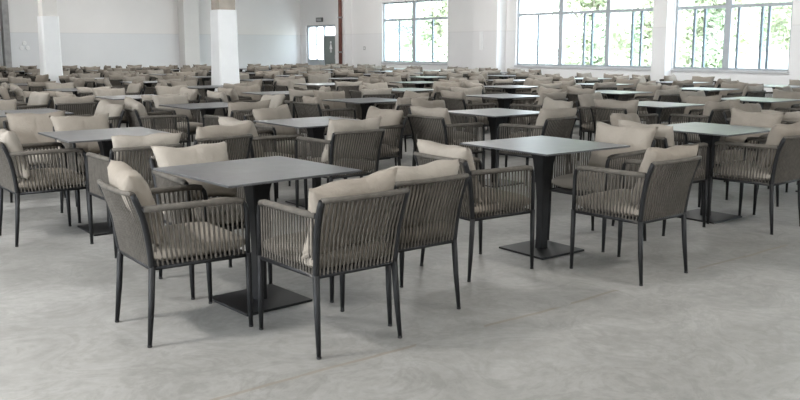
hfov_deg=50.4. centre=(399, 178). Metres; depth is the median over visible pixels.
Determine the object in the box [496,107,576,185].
armchair
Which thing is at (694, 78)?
armchair
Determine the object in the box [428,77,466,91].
armchair
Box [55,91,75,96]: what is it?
cushion
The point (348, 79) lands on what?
dining table
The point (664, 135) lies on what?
cushion
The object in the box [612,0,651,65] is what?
tree
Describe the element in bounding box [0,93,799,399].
floor
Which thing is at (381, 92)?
cushion
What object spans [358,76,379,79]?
armchair
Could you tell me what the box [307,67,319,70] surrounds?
armchair
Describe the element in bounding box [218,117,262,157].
cushion
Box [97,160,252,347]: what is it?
armchair
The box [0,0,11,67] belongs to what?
trim
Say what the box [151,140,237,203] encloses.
cushion
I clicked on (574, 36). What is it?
tree
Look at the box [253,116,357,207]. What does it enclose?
dining table
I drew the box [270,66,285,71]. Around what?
armchair
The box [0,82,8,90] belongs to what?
cushion
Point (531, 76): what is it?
cushion
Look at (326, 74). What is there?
armchair
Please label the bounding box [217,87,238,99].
cushion
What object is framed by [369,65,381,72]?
armchair
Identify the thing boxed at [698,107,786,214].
armchair
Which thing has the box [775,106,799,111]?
armchair
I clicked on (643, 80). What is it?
armchair
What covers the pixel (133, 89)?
armchair
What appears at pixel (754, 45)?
tree
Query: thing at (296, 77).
armchair
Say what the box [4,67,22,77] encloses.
armchair
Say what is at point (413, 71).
armchair
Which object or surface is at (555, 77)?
armchair
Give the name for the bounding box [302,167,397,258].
cushion
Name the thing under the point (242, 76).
cushion
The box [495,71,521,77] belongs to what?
armchair
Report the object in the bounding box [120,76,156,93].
armchair
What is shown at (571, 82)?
armchair
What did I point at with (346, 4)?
trim
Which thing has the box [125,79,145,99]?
armchair
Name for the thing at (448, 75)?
armchair
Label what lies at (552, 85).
cushion
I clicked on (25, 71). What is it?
armchair
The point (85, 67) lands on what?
armchair
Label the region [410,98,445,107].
cushion
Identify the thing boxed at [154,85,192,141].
armchair
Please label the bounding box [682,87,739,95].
dining table
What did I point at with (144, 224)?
cushion
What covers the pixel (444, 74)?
armchair
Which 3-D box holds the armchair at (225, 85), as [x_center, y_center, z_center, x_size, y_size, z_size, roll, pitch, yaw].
[-2.805,-1.146,13.899,0.522,0.836,0.618,-7,11,-38]
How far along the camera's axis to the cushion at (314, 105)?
10.06 m
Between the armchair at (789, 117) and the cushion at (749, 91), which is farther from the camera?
the cushion at (749, 91)
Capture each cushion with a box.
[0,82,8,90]
[0,87,9,98]
[0,98,16,128]
[0,129,29,178]
[5,110,65,148]
[17,168,85,189]
[24,148,56,164]
[27,91,49,108]
[49,113,108,157]
[53,95,95,115]
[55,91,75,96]
[77,156,84,172]
[91,87,124,106]
[94,99,123,127]
[97,77,111,86]
[107,160,164,244]
[111,132,181,179]
[122,76,144,84]
[124,96,150,128]
[132,79,143,87]
[141,93,178,115]
[146,180,153,187]
[151,93,192,121]
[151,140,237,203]
[152,222,244,260]
[155,85,187,94]
[155,129,187,138]
[156,82,167,85]
[157,79,180,86]
[163,197,246,224]
[169,122,202,132]
[170,80,198,93]
[179,86,197,102]
[185,75,197,81]
[195,122,252,159]
[207,90,227,110]
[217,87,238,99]
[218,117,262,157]
[223,83,246,88]
[228,99,270,121]
[239,74,249,82]
[244,79,261,88]
[252,104,295,141]
[260,94,284,107]
[263,231,392,268]
[264,152,293,157]
[272,75,294,90]
[272,140,310,154]
[277,80,293,88]
[283,77,306,88]
[288,89,324,112]
[302,96,326,116]
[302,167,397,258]
[307,74,328,88]
[307,157,374,170]
[313,90,347,115]
[321,117,381,161]
[335,81,362,98]
[359,85,368,90]
[361,87,392,108]
[362,82,387,88]
[366,106,403,146]
[370,78,383,83]
[374,144,398,155]
[381,75,402,87]
[383,220,452,243]
[387,158,460,226]
[394,96,428,124]
[403,90,428,97]
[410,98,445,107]
[410,106,455,143]
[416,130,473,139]
[416,138,480,149]
[417,139,482,203]
[431,81,455,95]
[432,85,455,99]
[438,79,459,81]
[440,81,462,86]
[441,90,470,117]
[450,86,483,108]
[450,116,486,123]
[452,187,528,213]
[459,79,478,86]
[464,81,486,102]
[469,77,486,84]
[492,78,513,89]
[509,131,531,137]
[521,77,538,94]
[528,74,545,78]
[530,79,552,94]
[533,107,576,136]
[534,83,561,101]
[534,91,566,118]
[535,86,562,101]
[542,96,572,108]
[551,171,633,192]
[559,76,575,81]
[559,84,581,92]
[567,86,594,107]
[576,189,668,216]
[578,92,602,122]
[582,76,597,88]
[582,122,593,129]
[588,121,657,170]
[593,98,638,124]
[610,112,640,126]
[615,78,640,89]
[617,119,674,147]
[632,144,698,203]
[634,83,661,98]
[640,80,655,84]
[653,88,681,110]
[657,85,679,89]
[664,74,676,84]
[672,80,693,87]
[675,133,699,140]
[679,90,704,110]
[683,95,721,121]
[701,99,739,123]
[713,161,772,180]
[714,78,730,87]
[716,150,754,163]
[719,80,738,83]
[725,107,785,147]
[729,101,761,112]
[736,81,764,97]
[741,85,762,103]
[758,121,799,168]
[760,109,799,121]
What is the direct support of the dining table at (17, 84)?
on the floor
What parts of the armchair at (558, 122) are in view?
leg, frame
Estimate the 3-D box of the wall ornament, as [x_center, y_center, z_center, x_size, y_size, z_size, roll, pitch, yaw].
[-11.784,-4.158,26.682,0.320,0.286,0.030,-7,11,-37]
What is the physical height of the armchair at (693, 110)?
0.837 m
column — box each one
[37,0,62,82]
[210,0,239,91]
[472,0,505,73]
[650,0,673,81]
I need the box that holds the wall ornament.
[19,41,29,49]
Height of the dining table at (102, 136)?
0.745 m
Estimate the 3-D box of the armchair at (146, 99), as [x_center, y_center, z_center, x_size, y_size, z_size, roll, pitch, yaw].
[-3.132,-0.691,10.992,0.535,0.822,0.630,-5,10,-32]
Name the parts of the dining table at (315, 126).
plate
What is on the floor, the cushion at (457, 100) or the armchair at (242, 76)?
the armchair at (242, 76)
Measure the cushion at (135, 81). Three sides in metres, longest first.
0.493 x 0.378 x 0.155 m
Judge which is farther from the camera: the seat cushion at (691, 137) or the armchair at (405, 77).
the armchair at (405, 77)
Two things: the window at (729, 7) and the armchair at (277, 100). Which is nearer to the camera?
the armchair at (277, 100)
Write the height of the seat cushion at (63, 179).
0.105 m
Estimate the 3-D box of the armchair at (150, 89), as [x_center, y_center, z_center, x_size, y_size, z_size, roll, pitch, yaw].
[-4.404,-1.438,15.814,0.523,0.829,0.619,-8,12,-42]
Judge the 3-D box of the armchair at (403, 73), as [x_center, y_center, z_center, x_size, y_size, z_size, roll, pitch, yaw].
[0.162,-2.016,19.503,0.523,0.832,0.618,-7,11,-37]
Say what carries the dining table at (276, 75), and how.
on the floor
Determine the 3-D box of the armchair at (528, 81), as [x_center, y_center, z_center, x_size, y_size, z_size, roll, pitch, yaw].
[2.280,-1.414,15.611,0.618,0.843,0.531,-6,11,-36]
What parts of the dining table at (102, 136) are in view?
plate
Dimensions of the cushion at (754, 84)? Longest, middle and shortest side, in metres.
0.517 x 0.378 x 0.157 m
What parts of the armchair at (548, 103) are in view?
frame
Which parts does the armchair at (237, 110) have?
frame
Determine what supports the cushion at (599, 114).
on the armchair at (603, 109)
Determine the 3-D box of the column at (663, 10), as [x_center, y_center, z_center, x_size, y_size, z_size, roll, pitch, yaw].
[6.106,-3.943,19.685,0.250,4.600,0.390,-7,11,-37]
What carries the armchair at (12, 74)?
on the floor
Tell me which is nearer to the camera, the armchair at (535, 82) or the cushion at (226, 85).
the cushion at (226, 85)
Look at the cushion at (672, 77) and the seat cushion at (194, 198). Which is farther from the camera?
the cushion at (672, 77)
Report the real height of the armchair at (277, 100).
0.850 m
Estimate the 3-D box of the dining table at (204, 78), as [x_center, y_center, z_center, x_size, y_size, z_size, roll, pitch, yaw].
[-4.364,-1.907,19.128,0.820,0.745,0.820,-7,11,-36]
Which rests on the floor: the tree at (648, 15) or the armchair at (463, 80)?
the armchair at (463, 80)
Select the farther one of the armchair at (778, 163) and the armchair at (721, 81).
the armchair at (721, 81)
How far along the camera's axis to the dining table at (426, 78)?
18.94 m
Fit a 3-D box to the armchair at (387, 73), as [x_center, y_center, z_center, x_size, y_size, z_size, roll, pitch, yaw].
[-0.266,-2.157,20.419,0.522,0.832,0.618,-6,10,-32]
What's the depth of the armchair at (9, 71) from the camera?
21.14 m
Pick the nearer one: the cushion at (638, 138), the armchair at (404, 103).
the cushion at (638, 138)
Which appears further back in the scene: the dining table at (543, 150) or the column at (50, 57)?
the column at (50, 57)
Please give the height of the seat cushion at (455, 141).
0.105 m
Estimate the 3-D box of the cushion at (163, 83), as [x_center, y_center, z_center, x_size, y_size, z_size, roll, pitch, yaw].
[-3.837,-1.394,13.877,0.155,0.378,0.493,-26,15,-23]
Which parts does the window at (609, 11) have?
sill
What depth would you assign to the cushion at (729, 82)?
15.09 m
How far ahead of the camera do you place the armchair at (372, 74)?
18.58 m
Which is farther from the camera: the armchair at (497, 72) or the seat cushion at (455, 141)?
the armchair at (497, 72)
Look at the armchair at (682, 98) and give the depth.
11.41 m
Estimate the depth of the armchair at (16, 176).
6.12 m
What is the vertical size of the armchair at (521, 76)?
0.828 m
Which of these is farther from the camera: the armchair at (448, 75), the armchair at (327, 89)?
the armchair at (448, 75)
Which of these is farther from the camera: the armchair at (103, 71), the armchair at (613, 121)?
the armchair at (103, 71)
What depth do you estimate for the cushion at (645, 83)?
14.56 m
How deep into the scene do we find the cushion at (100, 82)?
15.61 m
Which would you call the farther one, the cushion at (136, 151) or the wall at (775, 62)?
the wall at (775, 62)
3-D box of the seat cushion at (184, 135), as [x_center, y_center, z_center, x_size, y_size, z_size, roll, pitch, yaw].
[-2.658,-0.477,9.430,0.475,0.105,0.465,-5,10,-32]
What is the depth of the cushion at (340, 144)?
6.77 m
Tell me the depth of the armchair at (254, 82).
14.80 m
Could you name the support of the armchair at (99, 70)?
on the floor
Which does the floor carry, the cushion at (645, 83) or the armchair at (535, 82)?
the armchair at (535, 82)
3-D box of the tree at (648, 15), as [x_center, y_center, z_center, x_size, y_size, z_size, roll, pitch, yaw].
[10.645,-7.115,36.684,4.668,7.196,5.068,-4,10,-24]
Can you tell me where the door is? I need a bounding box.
[307,25,334,65]
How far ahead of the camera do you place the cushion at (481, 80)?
16.41 m
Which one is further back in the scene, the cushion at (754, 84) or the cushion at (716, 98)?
the cushion at (754, 84)
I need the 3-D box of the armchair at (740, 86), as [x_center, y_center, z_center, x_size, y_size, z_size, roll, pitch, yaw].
[5.340,-1.159,14.009,0.618,0.827,0.529,-6,11,-34]
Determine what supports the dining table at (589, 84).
on the floor
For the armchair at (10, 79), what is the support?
on the floor
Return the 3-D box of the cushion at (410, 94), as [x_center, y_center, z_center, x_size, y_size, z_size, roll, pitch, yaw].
[0.177,-0.966,11.234,0.146,0.377,0.485,15,0,-41]
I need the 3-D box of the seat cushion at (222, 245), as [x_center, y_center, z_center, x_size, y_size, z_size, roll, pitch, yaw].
[-1.101,0.314,4.305,0.475,0.105,0.465,-6,11,-36]
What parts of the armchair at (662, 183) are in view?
leg, leg, frame, leg, leg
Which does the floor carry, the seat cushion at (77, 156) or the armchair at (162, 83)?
the armchair at (162, 83)
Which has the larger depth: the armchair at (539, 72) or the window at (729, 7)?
the armchair at (539, 72)
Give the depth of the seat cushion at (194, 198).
4.90 m
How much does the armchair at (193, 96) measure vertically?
0.848 m
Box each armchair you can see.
[0,67,17,77]
[0,76,22,84]
[0,82,9,93]
[0,87,23,101]
[0,98,31,169]
[0,129,89,246]
[3,110,76,206]
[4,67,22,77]
[4,76,30,90]
[6,70,31,81]
[8,72,17,76]
[8,83,22,101]
[9,91,51,130]
[17,69,34,75]
[17,91,61,109]
[20,65,36,70]
[23,81,55,91]
[26,69,39,80]
[30,72,39,81]
[35,74,49,81]
[41,95,97,153]
[43,82,73,94]
[49,113,112,222]
[55,91,94,106]
[59,74,74,82]
[62,65,77,69]
[67,77,97,87]
[67,99,124,127]
[68,67,94,73]
[72,72,93,77]
[73,78,87,87]
[76,86,110,96]
[77,73,99,83]
[83,66,99,72]
[86,132,183,257]
[91,87,141,126]
[96,77,127,88]
[97,69,106,76]
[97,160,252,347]
[100,71,109,77]
[102,70,121,76]
[108,74,131,85]
[109,72,128,75]
[112,68,129,71]
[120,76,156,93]
[124,72,156,83]
[124,96,190,146]
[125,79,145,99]
[125,83,142,94]
[135,69,153,73]
[139,73,151,80]
[141,93,178,128]
[144,79,180,94]
[145,70,163,80]
[149,93,202,146]
[149,140,272,299]
[153,82,199,122]
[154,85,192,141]
[157,66,173,71]
[162,68,171,75]
[162,75,184,81]
[170,80,205,102]
[176,72,203,92]
[178,122,252,197]
[179,86,201,144]
[180,68,195,71]
[185,75,199,85]
[191,69,210,80]
[198,70,208,78]
[203,99,270,129]
[205,90,242,124]
[206,83,246,96]
[217,87,259,101]
[218,117,307,209]
[226,94,289,115]
[233,84,262,99]
[239,74,263,91]
[243,104,310,198]
[244,79,264,91]
[245,68,256,76]
[247,64,260,67]
[253,72,266,91]
[254,66,268,70]
[256,167,409,359]
[262,75,294,91]
[263,71,279,77]
[263,74,275,90]
[269,74,305,90]
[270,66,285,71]
[271,69,284,74]
[274,80,314,100]
[277,65,290,69]
[283,77,320,89]
[284,70,299,74]
[284,89,324,145]
[291,68,306,74]
[293,96,355,152]
[295,117,384,207]
[303,73,321,81]
[306,74,335,89]
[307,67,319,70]
[307,70,324,73]
[313,73,341,82]
[313,90,362,119]
[316,66,332,75]
[319,86,333,91]
[327,106,406,182]
[329,158,469,326]
[330,64,341,70]
[331,81,362,115]
[334,71,348,77]
[338,70,353,72]
[346,67,361,72]
[346,72,363,81]
[346,87,394,117]
[349,85,397,108]
[354,73,385,81]
[356,68,367,75]
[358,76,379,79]
[358,77,375,84]
[360,67,382,73]
[362,82,402,107]
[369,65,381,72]
[370,78,396,98]
[376,90,433,158]
[380,67,393,72]
[381,75,415,93]
[385,71,402,75]
[392,72,422,87]
[394,74,426,87]
[394,96,428,165]
[405,69,422,78]
[407,106,484,186]
[408,98,477,169]
[412,71,438,85]
[412,85,455,138]
[413,139,534,281]
[416,81,455,95]
[420,81,462,95]
[422,71,450,86]
[424,79,459,91]
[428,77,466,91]
[430,74,464,84]
[432,72,464,84]
[439,90,496,127]
[440,69,454,72]
[450,86,498,108]
[456,70,470,77]
[459,79,501,102]
[462,81,508,131]
[467,74,492,84]
[468,73,492,84]
[469,77,491,90]
[471,71,498,81]
[483,70,501,84]
[485,78,515,91]
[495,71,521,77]
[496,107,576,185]
[502,68,520,74]
[503,77,538,101]
[505,96,578,182]
[507,71,536,78]
[508,91,568,134]
[510,86,562,117]
[514,79,552,103]
[516,73,533,84]
[516,74,545,84]
[516,83,561,109]
[529,69,541,74]
[533,77,552,81]
[545,73,577,82]
[547,121,657,251]
[552,75,562,80]
[553,80,575,85]
[559,76,592,87]
[559,84,606,139]
[566,86,615,140]
[569,144,701,285]
[575,72,600,82]
[575,92,637,160]
[576,76,599,88]
[590,98,658,140]
[593,81,616,98]
[600,73,622,82]
[600,112,687,144]
[611,75,630,81]
[611,119,708,235]
[615,78,640,99]
[618,83,661,110]
[619,80,655,100]
[627,88,681,124]
[630,74,650,81]
[632,76,645,82]
[647,82,661,85]
[657,85,705,121]
[659,74,676,85]
[659,95,721,143]
[660,80,693,123]
[668,99,739,149]
[677,90,704,144]
[692,76,715,91]
[692,78,730,90]
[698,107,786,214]
[706,121,799,234]
[707,82,747,101]
[719,80,764,96]
[722,85,765,103]
[723,101,796,188]
[736,81,772,108]
[757,109,799,193]
[762,89,799,111]
[775,86,792,91]
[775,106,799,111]
[789,79,799,91]
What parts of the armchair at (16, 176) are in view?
leg, leg, frame, leg, leg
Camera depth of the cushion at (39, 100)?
10.85 m
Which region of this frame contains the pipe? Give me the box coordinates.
[338,0,342,63]
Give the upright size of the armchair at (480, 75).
0.833 m
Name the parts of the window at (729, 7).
sill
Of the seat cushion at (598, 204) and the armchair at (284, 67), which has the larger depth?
the armchair at (284, 67)
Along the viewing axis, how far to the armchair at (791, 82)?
15.12 m
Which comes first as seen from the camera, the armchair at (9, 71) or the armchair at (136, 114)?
the armchair at (136, 114)
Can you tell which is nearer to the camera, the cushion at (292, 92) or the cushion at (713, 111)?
the cushion at (713, 111)
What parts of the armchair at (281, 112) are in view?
frame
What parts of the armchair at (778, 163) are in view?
leg, leg, frame, leg, leg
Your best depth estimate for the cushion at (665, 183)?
5.05 m
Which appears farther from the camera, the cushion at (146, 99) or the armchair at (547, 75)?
the armchair at (547, 75)
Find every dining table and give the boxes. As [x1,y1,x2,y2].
[0,108,73,116]
[8,83,27,85]
[38,127,168,235]
[44,88,77,96]
[95,94,152,101]
[121,81,156,92]
[153,156,361,316]
[159,102,227,125]
[185,76,210,95]
[187,85,222,92]
[240,79,273,83]
[242,91,288,140]
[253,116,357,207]
[276,75,302,76]
[296,83,334,87]
[322,97,396,159]
[329,77,357,81]
[372,88,433,138]
[389,81,433,92]
[409,76,445,86]
[449,108,539,187]
[460,136,629,259]
[466,93,539,151]
[484,85,537,130]
[486,79,524,81]
[487,75,515,78]
[575,78,610,81]
[576,83,633,85]
[592,90,652,140]
[638,101,704,123]
[656,81,709,121]
[667,122,770,223]
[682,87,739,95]
[721,97,799,150]
[764,85,799,88]
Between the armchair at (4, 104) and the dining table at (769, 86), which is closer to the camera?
the armchair at (4, 104)
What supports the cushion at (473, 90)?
on the armchair at (473, 90)
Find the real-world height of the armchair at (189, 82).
0.838 m
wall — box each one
[0,0,300,71]
[300,0,799,97]
[731,52,787,68]
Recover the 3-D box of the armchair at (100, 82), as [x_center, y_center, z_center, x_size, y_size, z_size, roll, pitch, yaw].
[-5.319,-1.472,15.923,0.618,0.863,0.522,-6,10,-33]
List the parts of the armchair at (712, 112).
frame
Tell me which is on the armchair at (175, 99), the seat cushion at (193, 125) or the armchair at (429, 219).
the seat cushion at (193, 125)
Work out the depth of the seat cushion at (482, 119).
11.14 m
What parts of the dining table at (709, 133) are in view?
plate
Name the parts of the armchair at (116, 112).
frame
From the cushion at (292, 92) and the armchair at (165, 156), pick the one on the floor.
the armchair at (165, 156)
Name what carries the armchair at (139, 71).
on the floor
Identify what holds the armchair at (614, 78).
on the floor
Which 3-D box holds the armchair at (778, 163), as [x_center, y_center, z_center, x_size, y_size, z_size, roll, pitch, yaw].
[2.863,-0.041,6.701,0.545,0.847,0.622,-7,11,-39]
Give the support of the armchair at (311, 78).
on the floor
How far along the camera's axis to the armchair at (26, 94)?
11.47 m
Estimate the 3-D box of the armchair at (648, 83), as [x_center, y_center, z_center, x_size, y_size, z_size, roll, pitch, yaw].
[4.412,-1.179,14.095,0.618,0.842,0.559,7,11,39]
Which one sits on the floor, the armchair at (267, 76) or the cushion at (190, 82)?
the armchair at (267, 76)
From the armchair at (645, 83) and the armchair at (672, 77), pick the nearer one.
the armchair at (645, 83)
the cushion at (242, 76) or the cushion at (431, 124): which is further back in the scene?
the cushion at (242, 76)
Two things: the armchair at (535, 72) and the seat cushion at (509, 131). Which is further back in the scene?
the armchair at (535, 72)
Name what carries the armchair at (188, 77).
on the floor
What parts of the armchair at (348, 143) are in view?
leg, frame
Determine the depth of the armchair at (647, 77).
17.69 m
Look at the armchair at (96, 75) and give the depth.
18.71 m
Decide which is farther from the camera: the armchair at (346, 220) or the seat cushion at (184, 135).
the seat cushion at (184, 135)
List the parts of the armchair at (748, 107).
frame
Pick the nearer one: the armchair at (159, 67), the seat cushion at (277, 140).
the seat cushion at (277, 140)
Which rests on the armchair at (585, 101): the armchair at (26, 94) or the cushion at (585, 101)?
the cushion at (585, 101)
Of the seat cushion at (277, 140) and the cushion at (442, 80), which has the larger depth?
the cushion at (442, 80)
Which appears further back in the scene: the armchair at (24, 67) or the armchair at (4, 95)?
the armchair at (24, 67)
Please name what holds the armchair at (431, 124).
on the floor
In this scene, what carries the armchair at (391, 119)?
on the floor
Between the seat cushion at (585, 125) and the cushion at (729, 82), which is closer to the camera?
the seat cushion at (585, 125)
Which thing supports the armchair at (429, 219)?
on the floor
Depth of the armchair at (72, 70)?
23.85 m
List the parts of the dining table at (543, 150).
plate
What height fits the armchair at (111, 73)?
0.832 m
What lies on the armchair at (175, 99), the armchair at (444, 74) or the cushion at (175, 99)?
the cushion at (175, 99)
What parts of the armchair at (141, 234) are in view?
leg, leg, frame, leg, leg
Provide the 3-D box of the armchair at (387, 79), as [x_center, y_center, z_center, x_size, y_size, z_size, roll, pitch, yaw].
[-0.030,-1.592,16.769,0.530,0.842,0.623,-8,12,-40]
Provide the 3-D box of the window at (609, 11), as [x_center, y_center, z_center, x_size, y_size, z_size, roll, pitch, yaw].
[4.696,-3.828,21.855,0.170,2.010,4.720,-7,11,-37]
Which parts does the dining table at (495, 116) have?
plate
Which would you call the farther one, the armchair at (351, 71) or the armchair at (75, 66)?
the armchair at (75, 66)
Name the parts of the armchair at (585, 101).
leg, frame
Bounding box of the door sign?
[316,17,322,21]
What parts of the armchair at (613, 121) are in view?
frame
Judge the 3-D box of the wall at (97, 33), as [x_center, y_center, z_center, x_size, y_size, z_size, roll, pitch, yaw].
[-12.476,-4.899,26.208,22.150,4.700,0.250,-7,11,-37]
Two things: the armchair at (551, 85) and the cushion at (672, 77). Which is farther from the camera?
the cushion at (672, 77)
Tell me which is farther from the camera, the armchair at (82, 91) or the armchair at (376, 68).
the armchair at (376, 68)
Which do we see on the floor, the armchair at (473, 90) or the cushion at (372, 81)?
the armchair at (473, 90)
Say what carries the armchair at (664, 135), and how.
on the floor
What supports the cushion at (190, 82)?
on the armchair at (189, 82)
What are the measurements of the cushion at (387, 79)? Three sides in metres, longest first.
0.517 x 0.378 x 0.157 m
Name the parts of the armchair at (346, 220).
leg, leg, frame, leg, leg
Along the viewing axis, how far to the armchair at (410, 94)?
11.17 m
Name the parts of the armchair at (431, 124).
frame, leg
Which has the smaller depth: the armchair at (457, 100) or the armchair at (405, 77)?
the armchair at (457, 100)
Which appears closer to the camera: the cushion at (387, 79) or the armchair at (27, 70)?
the cushion at (387, 79)
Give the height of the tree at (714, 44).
5.427 m
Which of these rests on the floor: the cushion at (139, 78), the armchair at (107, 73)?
the armchair at (107, 73)
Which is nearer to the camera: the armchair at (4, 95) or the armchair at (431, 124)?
the armchair at (431, 124)
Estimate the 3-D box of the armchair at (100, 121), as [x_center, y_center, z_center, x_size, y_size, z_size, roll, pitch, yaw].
[-2.583,-0.109,7.169,0.550,0.839,0.618,-7,11,-37]
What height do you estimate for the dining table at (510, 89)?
0.745 m
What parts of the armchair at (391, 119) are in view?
frame, leg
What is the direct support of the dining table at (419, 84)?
on the floor
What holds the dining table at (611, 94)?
on the floor
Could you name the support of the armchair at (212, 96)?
on the floor
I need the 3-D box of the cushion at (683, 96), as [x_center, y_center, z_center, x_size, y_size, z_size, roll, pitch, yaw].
[3.989,-1.012,11.511,0.517,0.378,0.157,-4,-8,-35]
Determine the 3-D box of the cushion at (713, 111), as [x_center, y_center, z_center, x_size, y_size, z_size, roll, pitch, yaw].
[3.463,-0.672,9.234,0.501,0.375,0.161,-7,27,-25]
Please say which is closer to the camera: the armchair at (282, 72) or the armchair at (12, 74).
the armchair at (12, 74)
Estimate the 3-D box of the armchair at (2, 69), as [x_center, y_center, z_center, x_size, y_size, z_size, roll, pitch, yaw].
[-11.405,-2.819,24.711,0.522,0.831,0.618,-7,11,-38]
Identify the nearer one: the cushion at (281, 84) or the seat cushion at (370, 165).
the seat cushion at (370, 165)
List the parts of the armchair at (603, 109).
frame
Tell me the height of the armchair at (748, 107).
0.853 m
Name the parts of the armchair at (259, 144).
leg, frame, leg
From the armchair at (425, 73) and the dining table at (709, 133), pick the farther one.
the armchair at (425, 73)
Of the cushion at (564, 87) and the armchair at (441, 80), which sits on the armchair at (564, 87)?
the cushion at (564, 87)
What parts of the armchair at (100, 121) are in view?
leg, leg, frame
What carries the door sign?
attached to the wall at (367, 15)
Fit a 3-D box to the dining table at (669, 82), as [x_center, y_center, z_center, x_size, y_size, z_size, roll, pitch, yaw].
[5.288,-1.451,16.174,0.820,0.745,0.820,-7,11,-38]
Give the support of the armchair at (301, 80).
on the floor
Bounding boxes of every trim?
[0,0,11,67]
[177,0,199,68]
[335,0,351,65]
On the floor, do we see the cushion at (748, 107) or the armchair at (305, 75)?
the armchair at (305, 75)
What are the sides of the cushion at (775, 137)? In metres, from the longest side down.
0.501 x 0.375 x 0.161 m
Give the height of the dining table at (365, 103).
0.745 m
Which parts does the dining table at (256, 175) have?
plate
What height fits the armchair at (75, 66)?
0.831 m
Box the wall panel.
[479,32,482,49]
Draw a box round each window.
[381,0,447,64]
[514,0,652,70]
[670,0,792,73]
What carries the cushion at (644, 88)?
on the armchair at (644, 88)
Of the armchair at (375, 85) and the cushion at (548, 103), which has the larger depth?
the armchair at (375, 85)
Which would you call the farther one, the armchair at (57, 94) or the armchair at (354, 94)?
the armchair at (354, 94)
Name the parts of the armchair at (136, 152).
leg, leg, frame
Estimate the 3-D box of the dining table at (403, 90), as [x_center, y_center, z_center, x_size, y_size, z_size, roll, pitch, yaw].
[0.137,-1.026,13.418,0.820,0.745,0.820,-7,11,-39]
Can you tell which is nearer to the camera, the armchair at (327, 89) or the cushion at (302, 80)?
the armchair at (327, 89)
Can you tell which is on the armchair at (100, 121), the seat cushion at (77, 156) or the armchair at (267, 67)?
the seat cushion at (77, 156)
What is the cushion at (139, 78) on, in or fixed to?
on the armchair at (125, 78)
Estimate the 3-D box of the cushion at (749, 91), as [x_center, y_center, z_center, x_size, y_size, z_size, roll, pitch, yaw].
[5.320,-1.239,12.906,0.493,0.378,0.155,-6,27,-42]
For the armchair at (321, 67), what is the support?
on the floor
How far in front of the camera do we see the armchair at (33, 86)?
14.53 m
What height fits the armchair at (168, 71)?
0.828 m
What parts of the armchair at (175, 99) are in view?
frame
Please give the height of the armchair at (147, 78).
0.832 m
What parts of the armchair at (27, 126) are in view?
frame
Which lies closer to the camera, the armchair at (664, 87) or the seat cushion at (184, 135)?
the seat cushion at (184, 135)
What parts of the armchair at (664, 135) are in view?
leg, frame, leg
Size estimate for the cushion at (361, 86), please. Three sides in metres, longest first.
0.517 x 0.378 x 0.157 m
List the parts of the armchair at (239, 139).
frame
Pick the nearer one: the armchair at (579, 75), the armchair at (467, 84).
the armchair at (467, 84)
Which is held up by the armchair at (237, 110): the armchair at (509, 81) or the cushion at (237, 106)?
the cushion at (237, 106)
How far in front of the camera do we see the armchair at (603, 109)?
9.37 m
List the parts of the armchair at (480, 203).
leg, leg, frame, leg, leg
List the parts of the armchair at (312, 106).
frame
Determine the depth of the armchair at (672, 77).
17.42 m
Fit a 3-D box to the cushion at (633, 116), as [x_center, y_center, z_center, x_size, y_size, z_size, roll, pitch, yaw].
[2.063,-0.414,7.658,0.161,0.375,0.501,-19,-8,38]
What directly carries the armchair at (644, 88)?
on the floor
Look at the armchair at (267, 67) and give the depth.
25.06 m
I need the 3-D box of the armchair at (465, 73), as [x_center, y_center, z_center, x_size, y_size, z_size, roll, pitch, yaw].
[1.426,-2.273,21.173,0.522,0.831,0.618,-7,11,-40]
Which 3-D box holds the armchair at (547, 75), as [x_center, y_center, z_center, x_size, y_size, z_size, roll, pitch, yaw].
[3.478,-1.865,18.547,0.522,0.825,0.618,-7,11,-40]
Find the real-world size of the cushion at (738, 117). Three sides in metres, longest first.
0.493 x 0.378 x 0.155 m
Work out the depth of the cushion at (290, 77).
16.51 m
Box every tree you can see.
[387,2,447,60]
[389,0,447,61]
[533,0,640,65]
[598,0,686,65]
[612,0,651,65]
[642,0,760,67]
[706,0,787,55]
[741,0,791,55]
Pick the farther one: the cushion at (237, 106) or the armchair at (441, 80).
the armchair at (441, 80)
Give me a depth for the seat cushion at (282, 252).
4.01 m
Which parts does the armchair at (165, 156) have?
leg, frame, leg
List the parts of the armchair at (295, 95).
frame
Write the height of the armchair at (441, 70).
0.831 m
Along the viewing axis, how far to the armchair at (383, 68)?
24.71 m
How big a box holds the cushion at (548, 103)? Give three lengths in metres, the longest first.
0.493 x 0.378 x 0.155 m
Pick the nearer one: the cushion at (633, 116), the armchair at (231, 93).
the cushion at (633, 116)
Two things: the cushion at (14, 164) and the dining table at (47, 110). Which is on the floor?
the dining table at (47, 110)
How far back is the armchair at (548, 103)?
9.25 m
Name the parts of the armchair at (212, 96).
frame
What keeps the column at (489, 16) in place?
attached to the wall at (367, 15)
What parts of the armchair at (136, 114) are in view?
frame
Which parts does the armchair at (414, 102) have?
frame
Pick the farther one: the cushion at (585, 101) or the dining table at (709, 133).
the cushion at (585, 101)
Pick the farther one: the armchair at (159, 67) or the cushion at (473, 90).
the armchair at (159, 67)
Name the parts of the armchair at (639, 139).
leg, leg, frame, leg, leg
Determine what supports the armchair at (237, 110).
on the floor
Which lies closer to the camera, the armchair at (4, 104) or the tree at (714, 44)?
the armchair at (4, 104)
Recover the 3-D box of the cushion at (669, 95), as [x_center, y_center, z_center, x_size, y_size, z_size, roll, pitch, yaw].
[3.741,-1.092,11.993,0.517,0.378,0.157,-8,33,-31]
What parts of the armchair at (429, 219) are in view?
leg, leg, leg, frame, leg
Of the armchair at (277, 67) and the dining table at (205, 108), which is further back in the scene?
the armchair at (277, 67)
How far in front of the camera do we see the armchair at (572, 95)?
12.09 m

